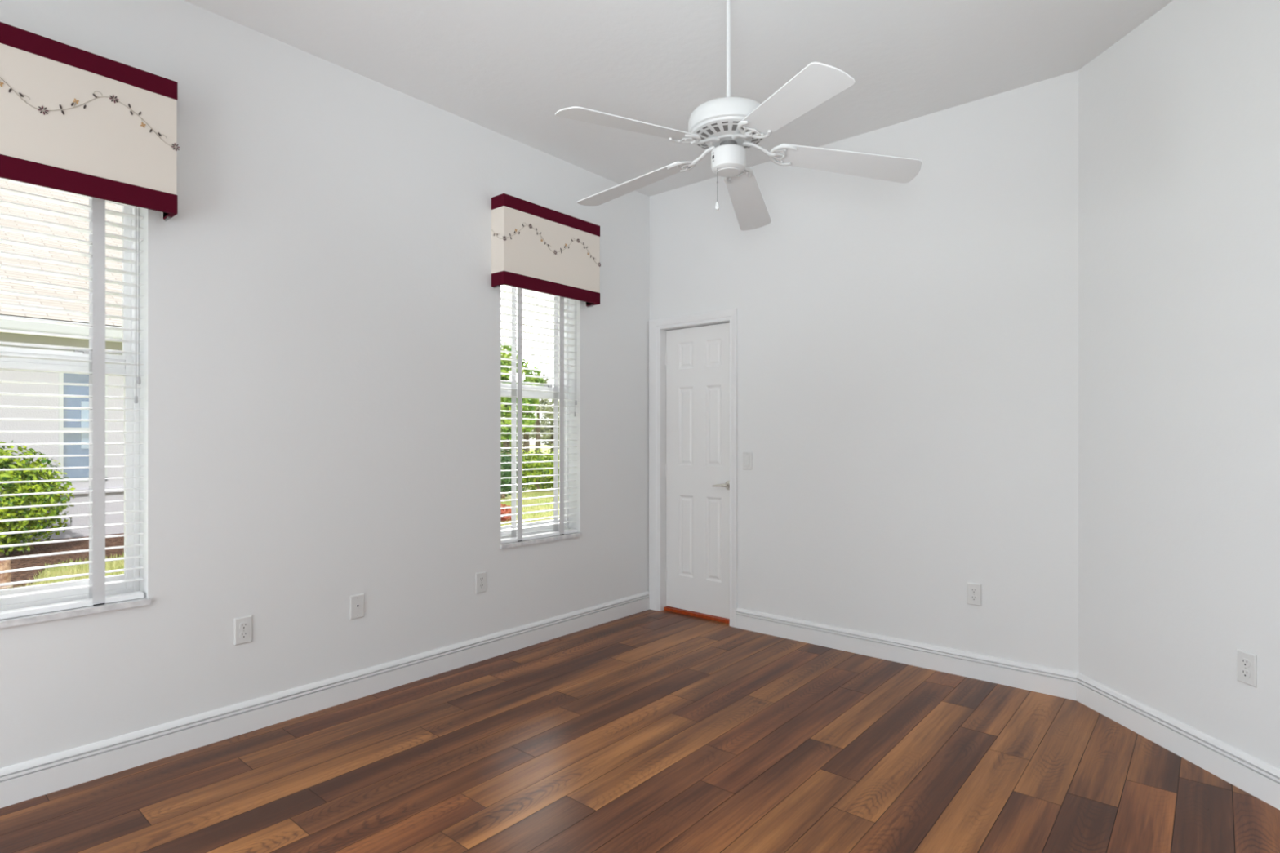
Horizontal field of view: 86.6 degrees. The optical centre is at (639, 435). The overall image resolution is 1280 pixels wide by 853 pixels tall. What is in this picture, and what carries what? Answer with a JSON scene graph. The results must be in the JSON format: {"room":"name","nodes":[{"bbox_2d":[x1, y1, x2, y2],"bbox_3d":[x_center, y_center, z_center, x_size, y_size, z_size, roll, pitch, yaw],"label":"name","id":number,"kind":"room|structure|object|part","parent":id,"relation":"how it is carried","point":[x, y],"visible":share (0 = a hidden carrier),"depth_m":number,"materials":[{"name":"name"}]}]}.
{"room":"empty bedroom","nodes":[
{"label":"empty bedroom","id":0,"kind":"room"},
{"bbox_2d":[0,0,648,768],"bbox_3d":[-1.818,-0.283,2.924,0.200,3.146,6.000,0,0,40],"label":"wall","id":1,"kind":"structure","parent":0,"point":[320,313],"depth_m":3.14,"materials":[{"name":"white paint"}]},
{"bbox_2d":[0,205,151,628],"bbox_3d":[-2.195,-0.271,2.461,0.204,1.858,0.658,0,0,40],"label":"window","id":2,"kind":"structure","parent":1,"relation":"in","point":[22,602],"depth_m":2.67,"materials":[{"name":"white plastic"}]},
{"bbox_3d":[-2.223,0.144,2.484,0.028,0.922,0.606,0,0,40],"label":"sash","id":3,"kind":"part","parent":2,"relation":"part of","materials":[{"name":"white plastic"}]},
{"bbox_2d":[0,177,144,619],"bbox_3d":[-2.158,-0.279,2.429,0.072,1.826,0.634,0,0,40],"label":"window blind","id":4,"kind":"object","parent":2,"relation":"attached to","point":[96,207],"visible":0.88,"depth_m":2.53,"materials":[{"name":"white plastic"}]},
{"bbox_3d":[-2.158,0.623,2.430,0.054,0.021,0.630,0,0,40],"label":"rail","id":5,"kind":"part","parent":4,"relation":"part of","materials":[{"name":"white"}]},
{"bbox_3d":[-1.949,-0.642,2.629,0.002,0.975,0.002,0,0,40],"label":"lift cord","id":6,"kind":"part","parent":4,"relation":"part of","materials":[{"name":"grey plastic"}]},
{"bbox_3d":[-1.943,-0.680,2.636,0.002,0.900,0.002,0,0,40],"label":"lift cord","id":7,"kind":"part","parent":4,"relation":"part of","materials":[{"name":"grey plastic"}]},
{"bbox_3d":[-2.195,0.646,2.461,0.204,0.023,0.658,0,0,40],"label":"sill","id":8,"kind":"part","parent":2,"relation":"part of","materials":[{"name":"white stone"}]},
{"bbox_3d":[-2.244,-0.706,2.503,0.023,0.908,0.606,0,0,40],"label":"sash","id":9,"kind":"part","parent":2,"relation":"part of","materials":[{"name":"white plastic"}]},
{"bbox_2d":[0,22,179,221],"bbox_3d":[-2.085,-1.107,2.365,0.116,0.520,0.802,0,0,40],"label":"window valance","id":10,"kind":"object","parent":1,"relation":"attached to","point":[73,120],"visible":1,"depth_m":2.41,"materials":[{"name":"beige fabric"}]},
{"bbox_2d":[234,615,252,645],"bbox_3d":[-1.696,0.833,2.907,0.008,0.114,0.070,0,0,40],"label":"wall outlet","id":11,"kind":"object","parent":1,"relation":"attached to","point":[242,625],"visible":1,"depth_m":2.90,"materials":[{"name":"white plastic"}]},
{"bbox_2d":[239,631,248,639],"bbox_3d":[-1.694,0.853,2.905,0.002,0.028,0.034,0,0,40],"label":"receptacle","id":12,"kind":"object","parent":11,"relation":"attached to","point":[242,634],"depth_m":2.90,"materials":[{"name":"white plastic"}]},
{"bbox_2d":[239,622,248,629],"bbox_3d":[-1.694,0.814,2.905,0.002,0.028,0.034,0,0,40],"label":"receptacle","id":13,"kind":"object","parent":11,"relation":"attached to","point":[242,625],"depth_m":2.90,"materials":[{"name":"white plastic"}]},
{"bbox_2d":[0,591,649,808],"bbox_3d":[-1.740,1.205,2.848,0.017,0.130,5.584,0,0,40],"label":"baseboard","id":14,"kind":"structure","parent":1,"relation":"attached to","point":[40,776],"depth_m":2.97,"materials":[{"name":"white paint"}]},
{"bbox_2d":[350,593,364,619],"bbox_3d":[-1.369,0.828,3.292,0.009,0.114,0.070,0,0,40],"label":"cable plate","id":15,"kind":"object","parent":1,"relation":"attached to","point":[357,602],"visible":1,"depth_m":3.29,"materials":[{"name":"white plastic"}]},
{"bbox_2d":[475,571,486,593],"bbox_3d":[-0.898,0.832,3.848,0.008,0.114,0.070,0,0,40],"label":"wall outlet","id":16,"kind":"object","parent":1,"relation":"attached to","point":[481,578],"visible":1,"depth_m":3.84,"materials":[{"name":"white plastic"}]},
{"bbox_2d":[479,583,484,588],"bbox_3d":[-0.896,0.852,3.846,0.002,0.028,0.034,0,0,40],"label":"receptacle","id":17,"kind":"object","parent":16,"relation":"attached to","point":[481,585],"depth_m":3.84,"materials":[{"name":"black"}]},
{"bbox_2d":[479,576,484,582],"bbox_3d":[-0.896,0.812,3.846,0.002,0.028,0.034,0,0,40],"label":"receptacle","id":18,"kind":"object","parent":16,"relation":"attached to","point":[481,578],"depth_m":3.85,"materials":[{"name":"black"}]},
{"bbox_2d":[499,297,582,548],"bbox_3d":[-0.669,-0.271,4.261,0.204,1.858,0.658,0,0,40],"label":"window","id":19,"kind":"structure","parent":1,"relation":"in","point":[537,530],"depth_m":4.37,"materials":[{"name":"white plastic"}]},
{"bbox_3d":[-0.697,0.144,4.285,0.028,0.922,0.606,0,0,40],"label":"sash","id":20,"kind":"part","parent":19,"relation":"part of","materials":[{"name":"white plastic"}]},
{"bbox_2d":[500,284,577,543],"bbox_3d":[-0.632,-0.279,4.230,0.072,1.826,0.634,0,0,40],"label":"window blind","id":21,"kind":"object","parent":19,"relation":"attached to","point":[513,538],"visible":0.74,"depth_m":4.20,"materials":[{"name":"white plastic"}]},
{"bbox_3d":[-0.632,0.623,4.230,0.054,0.021,0.630,0,0,40],"label":"rail","id":22,"kind":"part","parent":21,"relation":"part of","materials":[{"name":"white plastic"}]},
{"bbox_3d":[-0.423,-0.642,4.429,0.002,0.975,0.002,0,0,40],"label":"lift cord","id":23,"kind":"part","parent":21,"relation":"part of","materials":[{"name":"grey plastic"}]},
{"bbox_3d":[-0.417,-0.680,4.436,0.002,0.900,0.002,0,0,40],"label":"lift cord","id":24,"kind":"part","parent":21,"relation":"part of","materials":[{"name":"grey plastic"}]},
{"bbox_3d":[-0.669,0.646,4.261,0.204,0.023,0.658,0,0,40],"label":"sill","id":25,"kind":"part","parent":19,"relation":"part of","materials":[{"name":"white stone"}]},
{"bbox_3d":[-0.718,-0.706,4.303,0.023,0.908,0.606,0,0,40],"label":"sash","id":26,"kind":"part","parent":19,"relation":"part of","materials":[{"name":"white plastic"}]},
{"bbox_2d":[491,193,600,306],"bbox_3d":[-0.557,-1.107,4.168,0.116,0.520,0.803,0,0,40],"label":"window valance","id":27,"kind":"object","parent":1,"relation":"attached to","point":[535,247],"visible":1,"depth_m":4.06,"materials":[{"name":"beige fabric"}]},
{"bbox_2d":[0,608,1279,852],"bbox_3d":[0.005,1.271,1.402,4.550,0.001,5.635,0,0,40],"label":"floor","id":28,"kind":"structure","parent":0,"point":[649,731],"depth_m":2.57,"materials":[{"name":"brown wood"}]},
{"bbox_2d":[183,0,1173,196],"bbox_3d":[-0.006,-1.816,1.389,4.950,0.120,6.000,0,0,40],"label":"ceiling","id":29,"kind":"structure","parent":0,"point":[506,68],"depth_m":3.13,"materials":[{"name":"white paint"}]},
{"bbox_2d":[555,0,921,231],"bbox_3d":[0.280,-1.282,2.480,1.289,0.949,1.320,0,0,40],"label":"ceiling fan","id":30,"kind":"object","parent":29,"relation":"hanging from","point":[728,126],"visible":1,"depth_m":2.41,"materials":[{"name":"white metal"}]},
{"bbox_3d":[-0.032,-1.008,2.208,0.512,0.071,0.139,0,0,-35],"label":"blade","id":31,"kind":"part","parent":30,"relation":"part of","materials":[{"name":"white"}]},
{"bbox_3d":[-0.030,-1.000,2.717,0.511,0.076,0.139,0,0,36],"label":"blade","id":32,"kind":"part","parent":30,"relation":"part of","materials":[{"name":"white"}]},
{"bbox_3d":[0.277,-0.823,2.432,0.018,0.031,0.018,0,0,40],"label":"pull knob","id":33,"kind":"part","parent":30,"relation":"part of","materials":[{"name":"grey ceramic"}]},
{"bbox_3d":[0.456,-0.986,2.872,0.139,0.094,0.509,0,0,18],"label":"blade","id":34,"kind":"part","parent":30,"relation":"part of","materials":[{"name":"white"}]},
{"bbox_3d":[0.451,-0.999,2.048,0.138,0.084,0.511,0,0,-18],"label":"blade","id":35,"kind":"part","parent":30,"relation":"part of","materials":[{"name":"white"}]},
{"bbox_3d":[0.753,-0.985,2.457,0.509,0.098,0.138,0,0,0],"label":"blade","id":36,"kind":"part","parent":30,"relation":"part of","materials":[{"name":"white"}]},
{"bbox_2d":[648,70,1078,672],"bbox_3d":[1.268,-0.283,4.110,2.974,3.146,0.200,0,0,40],"label":"wall","id":37,"kind":"structure","parent":0,"point":[908,353],"depth_m":3.77,"materials":[{"name":"white paint"}]},
{"bbox_2d":[648,308,737,627],"bbox_3d":[0.394,0.214,4.790,0.751,2.115,0.142,0,0,40],"label":"door","id":38,"kind":"structure","parent":37,"relation":"in","point":[693,357],"depth_m":4.80,"materials":[{"name":"white paint"}]},
{"bbox_3d":[0.428,1.261,4.793,0.593,0.022,0.084,0,0,40],"label":"sill","id":39,"kind":"part","parent":38,"relation":"part of","materials":[{"name":"orange wood"}]},
{"bbox_3d":[0.428,0.239,4.792,0.589,2.010,0.035,0,0,40],"label":"panel","id":40,"kind":"part","parent":38,"relation":"part of","materials":[{"name":"white paint"}]},
{"bbox_3d":[0.560,0.338,4.619,0.142,0.065,0.058,0,0,40],"label":"handle","id":41,"kind":"part","parent":38,"relation":"part of","materials":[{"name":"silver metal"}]},
{"bbox_2d":[742,452,752,470],"bbox_3d":[0.702,0.166,4.450,0.070,0.114,0.012,0,0,40],"label":"light switch","id":42,"kind":"object","parent":37,"relation":"attached to","point":[747,456],"visible":1,"depth_m":4.45,"materials":[{"name":"white plastic"}]},
{"bbox_2d":[736,607,1078,700],"bbox_3d":[1.372,1.205,3.880,1.917,0.130,0.017,0,0,40],"label":"baseboard","id":43,"kind":"structure","parent":37,"relation":"attached to","point":[1062,683],"depth_m":3.73,"materials":[{"name":"white paint"}]},
{"bbox_2d":[967,582,981,606],"bbox_3d":[1.751,0.832,3.563,0.070,0.114,0.008,0,0,40],"label":"wall outlet","id":44,"kind":"object","parent":37,"relation":"attached to","point":[974,590],"visible":1,"depth_m":3.56,"materials":[{"name":"white plastic"}]},
{"bbox_2d":[970,595,977,600],"bbox_3d":[1.750,0.852,3.561,0.034,0.028,0.002,0,0,40],"label":"receptacle","id":45,"kind":"object","parent":44,"relation":"attached to","point":[973,597],"depth_m":3.56,"materials":[{"name":"white plastic"}]},
{"bbox_2d":[970,587,977,593],"bbox_3d":[1.750,0.812,3.561,0.034,0.028,0.002,0,0,40],"label":"receptacle","id":46,"kind":"object","parent":44,"relation":"attached to","point":[973,590],"depth_m":3.56,"materials":[{"name":"white plastic"}]},
{"bbox_2d":[1078,0,1279,768],"bbox_3d":[2.317,-0.283,1.953,0.200,3.146,2.653,0,0,-5],"label":"wall","id":47,"kind":"structure","parent":0,"point":[1179,118],"depth_m":2.70,"materials":[{"name":"white paint"}]},
{"bbox_2d":[1076,672,1279,809],"bbox_3d":[2.209,1.205,1.944,0.017,0.130,2.653,0,0,-5],"label":"baseboard","id":48,"kind":"structure","parent":47,"relation":"attached to","point":[1260,779],"depth_m":2.66,"materials":[{"name":"white paint"}]},
{"bbox_2d":[1236,648,1256,687],"bbox_3d":[2.172,0.833,2.436,0.008,0.114,0.070,0,0,-4],"label":"wall outlet","id":49,"kind":"object","parent":47,"relation":"attached to","point":[1246,661],"visible":1,"depth_m":2.43,"materials":[{"name":"white plastic"}]},
{"bbox_2d":[1240,668,1249,678],"bbox_3d":[2.170,0.853,2.436,0.002,0.028,0.034,0,0,-5],"label":"receptacle","id":50,"kind":"object","parent":49,"relation":"attached to","point":[1245,673],"depth_m":2.43,"materials":[{"name":"white plastic"}]},
{"bbox_2d":[1240,657,1250,666],"bbox_3d":[2.170,0.814,2.436,0.002,0.028,0.034,0,0,-5],"label":"receptacle","id":51,"kind":"object","parent":49,"relation":"attached to","point":[1245,662],"depth_m":2.43,"materials":[{"name":"white plastic"}]},
{"label":"outside","id":52,"kind":"structure","parent":0,"visible":0},
{"bbox_2d":[2,444,559,589],"bbox_3d":[-17.590,1.530,46.180,79.800,0.200,120.000,0,0,40],"label":"lawn","id":53,"kind":"structure","parent":52,"point":[541,445],"depth_m":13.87,"materials":[{"name":"green plant"}]},
{"bbox_2d":[0,180,124,543],"bbox_3d":[-15.071,-2.110,12.715,16.600,7.080,17.000,0,0,40],"label":"house","id":54,"kind":"structure","parent":53,"relation":"on","point":[7,375],"depth_m":9.43,"materials":[{"name":"grey paint"}]},
{"bbox_2d":[80,400,88,448],"bbox_3d":[-7.687,-0.150,9.556,0.010,0.660,0.270,0,0,40],"label":"curtain","id":55,"kind":"object","parent":54,"relation":"hanging from","point":[84,413],"depth_m":9.49,"materials":[{"name":"grey fabric"}]},
{"bbox_2d":[0,533,124,589],"bbox_3d":[-7.854,1.417,6.204,3.850,0.045,9.600,0,0,40],"label":"mulch bed","id":56,"kind":"object","parent":53,"relation":"on","point":[34,562],"visible":0.21,"depth_m":7.96,"materials":[{"name":"brown soil"}]},
{"bbox_2d":[0,560,13,588],"bbox_3d":[-5.856,1.279,6.250,0.140,0.302,0.136,0,0,40],"label":"post","id":57,"kind":"object","parent":56,"relation":"on","point":[5,565],"visible":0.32,"depth_m":6.22,"materials":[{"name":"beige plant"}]},
{"bbox_3d":[-5.856,1.405,6.250,0.140,0.050,0.136,0,0,40],"label":"post","id":58,"kind":"part","parent":57,"relation":"part of","materials":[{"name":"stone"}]},
{"bbox_2d":[0,440,75,555],"bbox_3d":[-7.667,0.733,7.739,1.453,1.420,1.942,0,0,40],"label":"bush","id":59,"kind":"object","parent":56,"relation":"on","point":[6,463],"visible":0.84,"depth_m":7.87,"materials":[{"name":"green plant"}]},
{"bbox_2d":[500,503,511,521],"bbox_3d":[-2.304,1.316,11.405,0.410,0.353,0.404,0,0,21],"label":"plant","id":60,"kind":"object","parent":53,"relation":"on","point":[506,511],"visible":0.43,"depth_m":11.34,"materials":[{"name":"red plant"}]},
{"bbox_2d":[500,446,517,498],"bbox_3d":[-3.129,0.841,15.502,0.879,1.192,0.870,0,0,40],"label":"bush","id":61,"kind":"object","parent":53,"relation":"on","point":[503,459],"visible":0.33,"depth_m":15.30,"materials":[{"name":"green plant"}]},
{"bbox_2d":[500,338,531,475],"bbox_3d":[-4.251,-0.883,21.016,1.554,4.646,1.698,0,0,-27],"label":"tree","id":62,"kind":"object","parent":53,"relation":"on","point":[504,362],"visible":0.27,"depth_m":20.63,"materials":[{"name":"green plant"}]},
{"bbox_2d":[510,427,535,452],"bbox_3d":[-10.939,-0.789,58.306,5.099,4.479,5.035,0,0,40],"label":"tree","id":63,"kind":"object","parent":53,"relation":"on","point":[530,437],"visible":0.02,"depth_m":57.79,"materials":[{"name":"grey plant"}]},
{"bbox_2d":[516,358,545,457],"bbox_3d":[-4.533,-0.825,26.994,1.696,4.523,1.637,0,0,40],"label":"tree","id":64,"kind":"object","parent":53,"relation":"on","point":[531,380],"visible":0.36,"depth_m":26.84,"materials":[{"name":"green plant"}]},
{"bbox_2d":[503,448,559,491],"bbox_3d":[-2.400,0.904,17.608,2.729,1.168,1.158,0,0,0],"label":"hedge","id":65,"kind":"object","parent":53,"relation":"on","point":[533,458],"visible":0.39,"depth_m":17.31,"materials":[{"name":"green plant"}]},
{"bbox_2d":[516,373,559,457],"bbox_3d":[-5.621,-0.961,36.010,2.461,4.792,2.423,0,0,40],"label":"tree","id":66,"kind":"object","parent":53,"relation":"on","point":[540,408],"visible":0.21,"depth_m":35.86,"materials":[{"name":"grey plant"}]},
{"bbox_2d":[528,399,559,457],"bbox_3d":[-5.659,-0.625,44.233,4.610,4.144,4.200,0,0,40],"label":"tree","id":67,"kind":"object","parent":53,"relation":"on","point":[543,423],"visible":0.27,"depth_m":43.90,"materials":[{"name":"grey plant"}]}
]}

